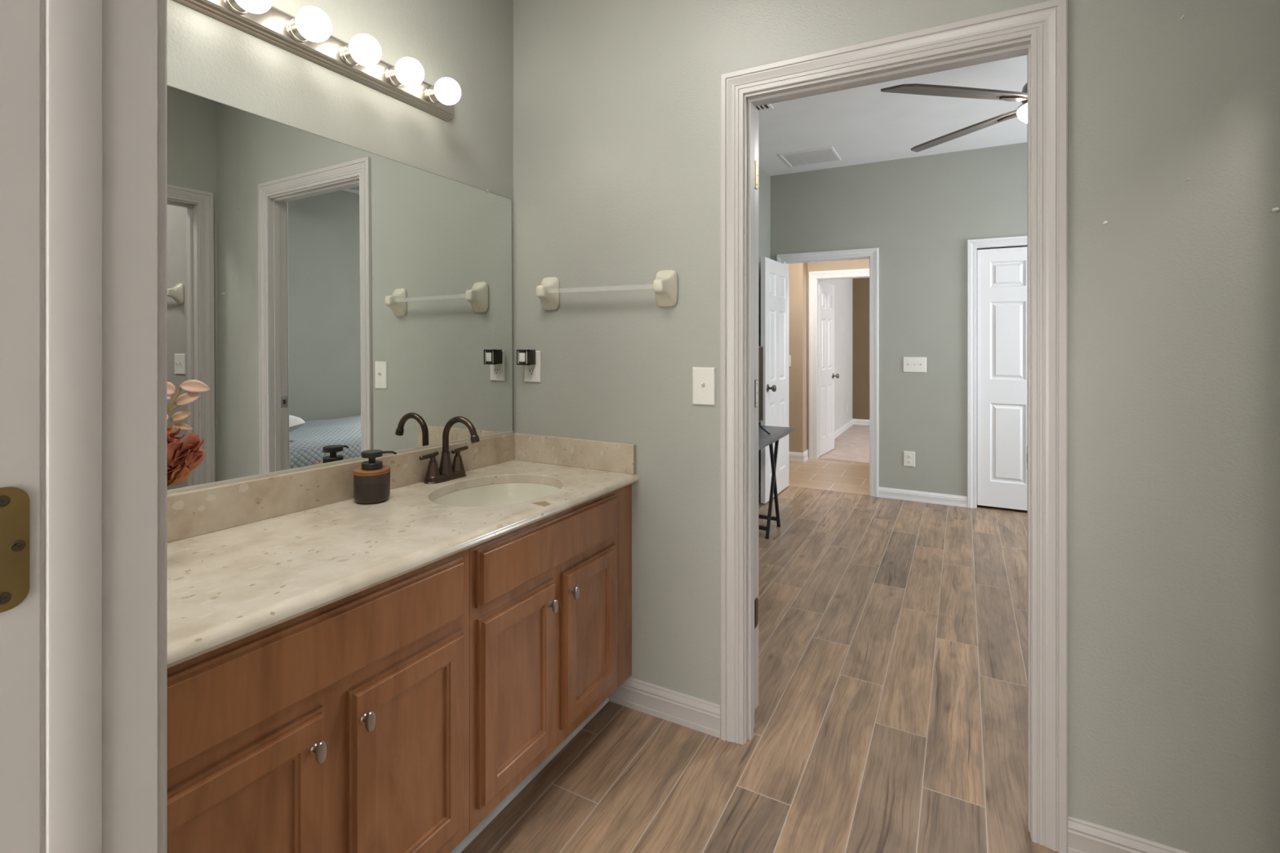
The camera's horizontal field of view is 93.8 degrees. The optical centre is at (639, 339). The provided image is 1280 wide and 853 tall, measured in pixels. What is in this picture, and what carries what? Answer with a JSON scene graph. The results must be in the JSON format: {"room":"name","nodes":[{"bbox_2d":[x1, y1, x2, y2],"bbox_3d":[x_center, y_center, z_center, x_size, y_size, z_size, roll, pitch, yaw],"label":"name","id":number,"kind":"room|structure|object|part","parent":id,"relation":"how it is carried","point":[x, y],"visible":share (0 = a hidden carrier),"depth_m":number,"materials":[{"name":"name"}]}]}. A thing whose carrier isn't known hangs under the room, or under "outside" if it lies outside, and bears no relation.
{"room":"bathroom","nodes":[
{"label":"bathroom","id":0,"kind":"room"},
{"bbox_2d":[167,0,513,431],"bbox_3d":[-0.956,-0.083,1.621,0.178,2.680,1.745,0,0,28],"label":"wall","id":1,"kind":"structure","parent":0,"point":[469,42],"depth_m":1.80,"materials":[{"name":"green paint"}]},
{"bbox_2d":[173,0,461,121],"bbox_3d":[-0.807,-0.788,1.577,0.146,0.110,0.922,0,0,28],"label":"vanity light","id":2,"kind":"object","parent":1,"relation":"attached to","point":[307,35],"visible":1,"depth_m":1.60,"materials":[{"name":"silver metal"}]},
{"bbox_2d":[223,0,247,15],"bbox_3d":[-0.931,-0.792,1.395,0.038,0.057,0.057,0,0,28],"label":"socket","id":3,"kind":"object","parent":2,"relation":"attached to","point":[231,7],"depth_m":1.39,"materials":[{"name":"silver metal"}]},
{"bbox_3d":[-0.887,-0.792,1.371,0.080,0.081,0.081,0,0,28],"label":"bulb","id":4,"kind":"part","parent":2,"relation":"part of","materials":[{"name":"white glass"}]},
{"bbox_2d":[285,17,307,43],"bbox_3d":[-0.861,-0.789,1.523,0.038,0.057,0.057,0,0,28],"label":"socket","id":5,"kind":"object","parent":2,"relation":"attached to","point":[293,35],"depth_m":1.51,"materials":[{"name":"silver metal"}]},
{"bbox_3d":[-0.816,-0.789,1.499,0.080,0.081,0.081,0,0,28],"label":"bulb","id":6,"kind":"part","parent":2,"relation":"part of","materials":[{"name":"white glass"}]},
{"bbox_2d":[339,44,358,66],"bbox_3d":[-0.790,-0.787,1.651,0.038,0.057,0.057,0,0,28],"label":"socket","id":7,"kind":"object","parent":2,"relation":"attached to","point":[346,59],"depth_m":1.64,"materials":[{"name":"silver metal"}]},
{"bbox_3d":[-0.746,-0.787,1.627,0.080,0.081,0.081,0,0,28],"label":"bulb","id":8,"kind":"part","parent":2,"relation":"part of","materials":[{"name":"white glass"}]},
{"bbox_2d":[385,66,402,87],"bbox_3d":[-0.720,-0.784,1.780,0.038,0.057,0.057,0,0,28],"label":"socket","id":9,"kind":"object","parent":2,"relation":"attached to","point":[392,80],"depth_m":1.77,"materials":[{"name":"silver metal"}]},
{"bbox_3d":[-0.675,-0.784,1.756,0.080,0.081,0.081,0,0,28],"label":"bulb","id":10,"kind":"part","parent":2,"relation":"part of","materials":[{"name":"white glass"}]},
{"bbox_2d":[425,85,440,104],"bbox_3d":[-0.649,-0.782,1.908,0.038,0.057,0.057,0,0,28],"label":"socket","id":11,"kind":"object","parent":2,"relation":"attached to","point":[431,98],"depth_m":1.89,"materials":[{"name":"silver metal"}]},
{"bbox_3d":[-0.605,-0.782,1.884,0.080,0.081,0.081,0,0,28],"label":"bulb","id":12,"kind":"part","parent":2,"relation":"part of","materials":[{"name":"white glass"}]},
{"bbox_2d":[167,84,513,493],"bbox_3d":[-0.853,-0.104,1.628,0.012,0.919,1.506,0,0,29],"label":"wall mirror","id":13,"kind":"object","parent":1,"relation":"attached to","point":[334,301],"visible":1,"depth_m":1.60,"materials":[{"name":"grey mirror"}]},
{"bbox_2d":[167,432,516,542],"bbox_3d":[-0.850,0.393,1.627,0.040,0.128,1.532,0,0,28],"label":"backsplash","id":14,"kind":"structure","parent":1,"relation":"attached to","point":[205,510],"depth_m":1.52,"materials":[{"name":"beige stone"}]},
{"bbox_2d":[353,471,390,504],"bbox_3d":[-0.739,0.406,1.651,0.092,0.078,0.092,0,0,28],"label":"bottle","id":15,"kind":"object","parent":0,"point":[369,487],"depth_m":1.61,"materials":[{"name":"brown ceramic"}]},
{"bbox_2d":[460,424,1058,852],"bbox_3d":[1.764,1.315,3.480,5.000,0.124,11.200,0,0,28],"label":"floor","id":16,"kind":"structure","parent":0,"point":[891,713],"depth_m":1.96,"materials":[{"name":"brown wood"}]},
{"bbox_2d":[167,548,469,852],"bbox_3d":[-0.777,0.859,1.151,0.548,0.797,0.764,0,0,28],"label":"vanity cabinet","id":17,"kind":"object","parent":16,"relation":"on","point":[342,726],"visible":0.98,"depth_m":1.08,"materials":[{"name":"brown wood"}]},
{"bbox_3d":[-0.624,0.865,0.929,0.019,0.447,0.286,0,0,28],"label":"door","id":18,"kind":"part","parent":17,"relation":"part of","materials":[{"name":"brown wood"}]},
{"bbox_3d":[-0.545,0.551,1.076,0.019,0.145,0.620,0,0,28],"label":"drawer","id":19,"kind":"part","parent":17,"relation":"part of","materials":[{"name":"brown wood"}]},
{"bbox_3d":[-0.549,0.702,1.022,0.024,0.037,0.018,0,0,28],"label":"knob","id":20,"kind":"part","parent":17,"relation":"part of","materials":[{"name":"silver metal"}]},
{"bbox_3d":[-0.503,0.704,1.107,0.024,0.037,0.018,0,0,28],"label":"knob","id":21,"kind":"part","parent":17,"relation":"part of","materials":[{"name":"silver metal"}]},
{"bbox_3d":[-0.465,0.871,1.224,0.019,0.447,0.286,0,0,28],"label":"door","id":22,"kind":"part","parent":17,"relation":"part of","materials":[{"name":"brown wood"}]},
{"bbox_2d":[449,697,608,852],"bbox_3d":[-0.470,1.250,1.421,0.011,0.014,1.532,0,0,28],"label":"strip","id":23,"kind":"object","parent":16,"relation":"on","point":[494,813],"visible":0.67,"depth_m":1.66,"materials":[{"name":"wood"}]},
{"bbox_2d":[448,484,631,852],"bbox_3d":[-0.413,0.865,1.826,0.548,0.783,0.766,0,0,28],"label":"vanity cabinet","id":24,"kind":"object","parent":16,"relation":"on","point":[550,597],"visible":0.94,"depth_m":1.60,"materials":[{"name":"brown wood"}]},
{"bbox_2d":[167,432,639,668],"bbox_3d":[-0.617,0.408,1.501,0.568,0.158,1.532,0,0,28],"label":"countertop","id":25,"kind":"structure","parent":24,"relation":"on","point":[246,558],"depth_m":1.37,"materials":[{"name":"beige stone"}]},
{"bbox_2d":[167,379,210,487],"bbox_3d":[-0.911,0.256,1.104,0.104,0.356,0.204,0,0,39],"label":"flower arrangement","id":26,"kind":"object","parent":25,"relation":"on","point":[183,457],"visible":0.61,"depth_m":1.14,"materials":[{"name":"red"}]},
{"bbox_3d":[-0.913,0.210,1.111,0.012,0.249,0.114,0,0,34],"label":"stem","id":27,"kind":"part","parent":26,"relation":"part of","materials":[{"name":"brown"}]},
{"bbox_2d":[353,449,396,504],"bbox_3d":[-0.739,0.376,1.653,0.093,0.137,0.098,0,0,6],"label":"soap dispenser","id":28,"kind":"object","parent":25,"relation":"on","point":[371,481],"visible":1,"depth_m":1.62,"materials":[{"name":"brown plastic"}]},
{"bbox_2d":[418,416,479,484],"bbox_3d":[-0.616,0.347,1.905,0.173,0.208,0.184,0,0,-29],"label":"faucet","id":29,"kind":"object","parent":25,"relation":"on","point":[446,473],"visible":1,"depth_m":1.91,"materials":[{"name":"brown metal"}]},
{"bbox_3d":[-0.659,0.363,1.873,0.015,0.016,0.077,0,0,22],"label":"lever","id":30,"kind":"part","parent":29,"relation":"part of","materials":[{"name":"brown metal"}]},
{"bbox_3d":[-0.652,0.398,1.887,0.042,0.062,0.042,0,0,28],"label":"handle","id":31,"kind":"part","parent":29,"relation":"part of","materials":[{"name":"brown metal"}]},
{"bbox_3d":[-0.627,0.396,1.933,0.045,0.070,0.045,0,0,28],"label":"spout","id":32,"kind":"part","parent":29,"relation":"part of","materials":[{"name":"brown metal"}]},
{"bbox_3d":[-0.603,0.400,1.979,0.042,0.062,0.042,0,0,28],"label":"handle","id":33,"kind":"part","parent":29,"relation":"part of","materials":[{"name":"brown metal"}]},
{"bbox_3d":[-0.574,0.304,1.904,0.143,0.121,0.020,0,0,28],"label":"spout","id":34,"kind":"part","parent":29,"relation":"part of","materials":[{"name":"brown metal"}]},
{"bbox_3d":[-0.598,0.366,1.988,0.014,0.016,0.075,0,0,22],"label":"lever","id":35,"kind":"part","parent":29,"relation":"part of","materials":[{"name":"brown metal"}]},
{"bbox_2d":[431,482,559,506],"bbox_3d":[-0.425,0.542,1.806,0.373,0.136,0.462,0,0,28],"label":"sink","id":36,"kind":"object","parent":25,"relation":"in","point":[500,494],"visible":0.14,"depth_m":1.98,"materials":[{"name":"beige ceramic"}]},
{"bbox_3d":[-0.304,0.877,1.521,0.019,0.447,0.289,0,0,28],"label":"door","id":37,"kind":"part","parent":24,"relation":"part of","materials":[{"name":"brown wood"}]},
{"bbox_3d":[-0.226,0.563,1.666,0.019,0.145,0.628,0,0,28],"label":"drawer","id":38,"kind":"part","parent":24,"relation":"part of","materials":[{"name":"brown wood"}]},
{"bbox_3d":[-0.233,0.714,1.608,0.024,0.037,0.018,0,0,28],"label":"knob","id":39,"kind":"part","parent":24,"relation":"part of","materials":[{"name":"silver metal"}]},
{"bbox_3d":[-0.186,0.716,1.696,0.024,0.037,0.018,0,0,28],"label":"knob","id":40,"kind":"part","parent":24,"relation":"part of","materials":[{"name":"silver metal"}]},
{"bbox_3d":[-0.146,0.883,1.814,0.019,0.447,0.291,0,0,28],"label":"door","id":41,"kind":"part","parent":24,"relation":"part of","materials":[{"name":"brown wood"}]},
{"bbox_2d":[758,425,795,538],"bbox_3d":[0.724,0.944,4.001,0.410,0.626,0.880,0,0,28],"label":"folding table","id":42,"kind":"object","parent":16,"relation":"on","point":[777,433],"visible":0.48,"depth_m":3.93,"materials":[{"name":"black metal"}]},
{"bbox_2d":[758,346,770,434],"bbox_3d":[0.632,0.338,3.741,0.192,0.585,0.845,0,0,28],"label":"television","id":43,"kind":"object","parent":42,"relation":"on","point":[760,348],"visible":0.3,"depth_m":4.04,"materials":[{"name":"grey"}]},
{"bbox_3d":[0.778,0.589,4.012,0.192,0.084,0.012,0,0,28],"label":"stand leg","id":44,"kind":"part","parent":43,"relation":"part of","materials":[{"name":"black"}]},
{"bbox_3d":[0.859,0.960,3.888,0.019,0.586,0.249,0,0,28],"label":"leg","id":45,"kind":"part","parent":42,"relation":"part of","materials":[{"name":"black metal"}]},
{"bbox_3d":[0.888,0.960,3.941,0.019,0.586,0.209,0,0,28],"label":"leg","id":46,"kind":"part","parent":42,"relation":"part of","materials":[{"name":"black metal"}]},
{"bbox_2d":[758,166,852,483],"bbox_3d":[1.335,-0.083,5.691,0.175,2.680,7.515,0,0,28],"label":"wall","id":47,"kind":"structure","parent":0,"point":[842,287],"depth_m":7.83,"materials":[{"name":"grey paint"}]},
{"bbox_2d":[758,481,760,494],"bbox_3d":[0.395,1.217,3.824,0.014,0.080,3.135,0,0,28],"label":"baseboard","id":48,"kind":"structure","parent":47,"relation":"attached to","point":[759,483],"depth_m":4.89,"materials":[{"name":"white paint"}]},
{"bbox_2d":[760,257,789,503],"bbox_3d":[1.099,0.308,4.841,0.169,1.873,0.665,0,0,29],"label":"door","id":49,"kind":"structure","parent":47,"relation":"in","point":[775,275],"depth_m":4.79,"materials":[{"name":"white paint"}]},
{"bbox_3d":[1.006,0.372,4.574,0.067,0.060,0.060,0,0,29],"label":"knob","id":50,"kind":"part","parent":49,"relation":"part of","materials":[{"name":"grey metal"}]},
{"bbox_2d":[802,449,808,462],"bbox_3d":[1.726,1.210,6.233,0.014,0.095,0.230,0,0,28],"label":"baseboard","id":51,"kind":"structure","parent":47,"relation":"attached to","point":[806,457],"depth_m":6.22,"materials":[{"name":"white paint"}]},
{"bbox_2d":[818,280,839,456],"bbox_3d":[2.051,0.311,6.620,0.169,1.868,0.590,0,0,33],"label":"door","id":52,"kind":"structure","parent":47,"relation":"in","point":[826,291],"depth_m":6.59,"materials":[{"name":"white paint"}]},
{"bbox_3d":[2.220,0.412,6.785,0.067,0.060,0.060,0,0,33],"label":"knob","id":53,"kind":"part","parent":52,"relation":"part of","materials":[{"name":"grey metal"}]},
{"bbox_2d":[834,418,853,439],"bbox_3d":[2.497,1.214,7.646,0.014,0.085,2.770,0,0,28],"label":"baseboard","id":54,"kind":"structure","parent":47,"relation":"attached to","point":[849,424],"depth_m":8.13,"materials":[{"name":"white paint"}]},
{"bbox_2d":[852,277,869,419],"bbox_3d":[4.484,0.007,8.205,3.100,2.500,0.100,0,0,28],"label":"wall","id":55,"kind":"structure","parent":0,"point":[860,286],"depth_m":8.81,"materials":[{"name":"brown paint"}]},
{"bbox_2d":[853,418,869,425],"bbox_3d":[4.439,1.214,8.164,2.940,0.085,0.014,0,0,28],"label":"baseboard","id":56,"kind":"structure","parent":55,"relation":"attached to","point":[855,421],"depth_m":8.80,"materials":[{"name":"white paint"}]},
{"bbox_2d":[758,54,1026,175],"bbox_3d":[1.580,-1.473,2.192,4.200,0.100,5.082,0,0,28],"label":"ceiling","id":57,"kind":"structure","parent":0,"point":[864,124],"depth_m":3.90,"materials":[{"name":"white paint"}]},
{"bbox_2d":[754,103,773,111],"bbox_3d":[0.676,-1.419,3.688,0.268,0.008,0.110,0,0,28],"label":"ceiling vent","id":58,"kind":"object","parent":57,"relation":"in","point":[765,107],"visible":0.2,"depth_m":3.66,"materials":[{"name":"grey metal"}]},
{"bbox_2d":[777,146,841,167],"bbox_3d":[1.325,-1.419,4.662,0.405,0.008,0.375,0,0,28],"label":"ceiling vent","id":59,"kind":"object","parent":57,"relation":"in","point":[825,154],"visible":1,"depth_m":4.64,"materials":[{"name":"white metal"}]},
{"bbox_2d":[880,83,1026,151],"bbox_3d":[1.862,-1.194,2.581,1.445,0.459,1.487,0,0,28],"label":"ceiling fan","id":60,"kind":"object","parent":57,"relation":"hanging from","point":[912,88],"visible":0.1,"depth_m":2.58,"materials":[{"name":"grey metal"}]},
{"bbox_3d":[1.360,-1.055,2.552,0.660,0.010,0.124,0,9,-9],"label":"blade","id":61,"kind":"part","parent":60,"relation":"part of","materials":[{"name":"grey wood"}]},
{"bbox_3d":[1.637,-1.055,3.054,0.124,0.010,0.660,-10,4,-22],"label":"blade","id":62,"kind":"part","parent":60,"relation":"part of","materials":[{"name":"grey wood"}]},
{"bbox_3d":[1.813,-0.998,2.630,0.268,0.067,0.268,0,0,28],"label":"lamp shade","id":63,"kind":"part","parent":60,"relation":"part of","materials":[{"name":"white glass"}]},
{"bbox_2d":[513,0,1279,852],"bbox_3d":[1.182,-0.083,1.453,4.100,2.680,0.090,0,0,28],"label":"wall","id":64,"kind":"structure","parent":0,"point":[1174,300],"depth_m":1.44,"materials":[{"name":"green paint"}]},
{"bbox_2d":[524,351,541,382],"bbox_3d":[-0.406,0.102,2.252,0.075,0.119,0.009,0,0,28],"label":"wall outlet","id":65,"kind":"object","parent":64,"relation":"attached to","point":[532,372],"visible":0.65,"depth_m":2.24,"materials":[{"name":"white plastic"}]},
{"bbox_2d":[516,349,535,364],"bbox_3d":[-0.424,0.066,2.231,0.052,0.057,0.050,0,0,28],"label":"night light","id":66,"kind":"object","parent":65,"relation":"attached to","point":[524,357],"visible":1,"depth_m":2.21,"materials":[{"name":"black plastic"}]},
{"bbox_3d":[-0.432,0.066,2.216,0.052,0.057,0.013,0,0,28],"label":"frame","id":67,"kind":"part","parent":66,"relation":"part of","materials":[{"name":"black plastic"}]},
{"bbox_2d":[528,368,535,375],"bbox_3d":[-0.407,0.121,2.250,0.033,0.028,0.003,0,0,28],"label":"receptacle","id":68,"kind":"object","parent":65,"relation":"attached to","point":[531,371],"depth_m":2.25,"materials":[{"name":"grey plastic"}]},
{"bbox_2d":[535,270,677,310],"bbox_3d":[-0.137,-0.170,2.071,0.558,0.122,0.072,0,0,28],"label":"towel bar","id":69,"kind":"object","parent":64,"relation":"attached to","point":[664,286],"visible":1,"depth_m":2.00,"materials":[{"name":"beige ceramic"}]},
{"bbox_3d":[-0.145,-0.174,2.057,0.443,0.016,0.016,0,0,28],"label":"rod","id":70,"kind":"part","parent":69,"relation":"part of","materials":[{"name":"white ceramic"}]},
{"bbox_2d":[608,676,719,737],"bbox_3d":[0.068,1.208,1.994,0.426,0.097,0.014,0,0,28],"label":"baseboard","id":71,"kind":"structure","parent":64,"relation":"attached to","point":[691,712],"depth_m":1.97,"materials":[{"name":"grey paint"}]},
{"bbox_2d":[692,367,715,405],"bbox_3d":[0.202,0.150,1.919,0.079,0.122,0.019,0,0,28],"label":"light switch","id":72,"kind":"object","parent":64,"relation":"attached to","point":[704,379],"visible":1,"depth_m":1.92,"materials":[{"name":"white plastic"}]},
{"bbox_2d":[754,108,758,710],"bbox_3d":[0.084,0.229,2.165,0.721,1.973,0.054,0,0,33],"label":"door","id":73,"kind":"structure","parent":64,"relation":"in","point":[756,112],"depth_m":1.98,"materials":[{"name":"grey paint"}]},
{"bbox_2d":[720,0,1067,852],"bbox_3d":[0.672,0.210,1.717,0.898,2.094,0.109,0,0,28],"label":"door frame","id":74,"kind":"structure","parent":64,"relation":"attached to","point":[1046,22],"depth_m":1.54,"materials":[{"name":"grey paint"}]},
{"bbox_2d":[1067,815,1188,852],"bbox_3d":[1.243,1.213,1.360,0.448,0.088,0.014,0,0,28],"label":"baseboard","id":75,"kind":"structure","parent":64,"relation":"attached to","point":[1083,836],"depth_m":1.43,"materials":[{"name":"grey paint"}]},
{"bbox_2d":[1271,207,1279,211],"bbox_3d":[1.371,-0.281,1.291,0.008,0.008,0.014,0,0,28],"label":"wall anchor","id":76,"kind":"object","parent":64,"relation":"attached to","point":[1276,209],"visible":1,"depth_m":1.29,"materials":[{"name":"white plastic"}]},
{"bbox_2d":[770,142,1026,496],"bbox_3d":[2.478,-0.083,5.276,4.750,2.680,1.400,0,0,28],"label":"wall","id":77,"kind":"structure","parent":0,"point":[921,213],"depth_m":4.67,"materials":[{"name":"paint"}]},
{"bbox_2d":[789,451,804,462],"bbox_3d":[1.165,1.210,6.409,1.164,0.095,0.014,0,0,28],"label":"baseboard","id":78,"kind":"structure","parent":77,"relation":"attached to","point":[793,456],"depth_m":6.16,"materials":[{"name":"white paint"}]},
{"bbox_2d":[776,247,878,497],"bbox_3d":[1.566,0.262,5.019,0.822,1.991,0.120,0,0,28],"label":"door frame","id":79,"kind":"structure","parent":77,"relation":"attached to","point":[873,253],"depth_m":4.80,"materials":[{"name":"white paint"}]},
{"bbox_2d":[808,268,869,459],"bbox_3d":[2.192,0.271,6.159,0.876,1.973,0.119,0,0,28],"label":"door frame","id":80,"kind":"structure","parent":77,"relation":"attached to","point":[813,276],"depth_m":6.30,"materials":[{"name":"white paint"}]},
{"bbox_2d":[903,450,915,466],"bbox_3d":[2.103,0.933,4.677,0.082,0.118,0.009,0,0,28],"label":"wall outlet","id":81,"kind":"object","parent":77,"relation":"attached to","point":[908,456],"visible":1,"depth_m":4.67,"materials":[{"name":"white plastic"}]},
{"bbox_2d":[902,356,926,372],"bbox_3d":[2.135,0.195,4.655,0.165,0.120,0.019,0,0,28],"label":"light switch","id":82,"kind":"object","parent":77,"relation":"attached to","point":[910,364],"visible":1,"depth_m":4.66,"materials":[{"name":"white plastic"}]},
{"bbox_2d":[878,486,967,507],"bbox_3d":[2.179,1.217,4.634,0.622,0.080,0.014,0,0,28],"label":"baseboard","id":83,"kind":"structure","parent":77,"relation":"attached to","point":[883,492],"depth_m":4.62,"materials":[{"name":"white paint"}]},
{"bbox_2d":[967,235,1026,508],"bbox_3d":[2.878,0.255,4.312,0.914,2.004,0.120,0,0,28],"label":"door frame","id":84,"kind":"structure","parent":77,"relation":"attached to","point":[972,244],"depth_m":4.47,"materials":[{"name":"white paint"}]},
{"bbox_2d":[977,246,1026,510],"bbox_3d":[2.700,0.282,4.395,0.390,1.906,0.035,0,0,28],"label":"door","id":85,"kind":"structure","parent":77,"relation":"in","point":[1002,273],"depth_m":4.40,"materials":[{"name":"white paint"}]},
{"bbox_3d":[0.401,-0.083,0.005,4.100,2.680,0.114,0,0,28],"label":"wall","id":86,"kind":"structure","parent":0,"visible":0},
{"bbox_2d":[0,0,167,852],"bbox_3d":[-0.097,0.194,0.283,0.920,2.127,0.134,0,0,28],"label":"door frame","id":87,"kind":"structure","parent":86,"relation":"attached to","point":[78,78],"depth_m":0.46,"materials":[{"name":"grey paint"}]}
]}

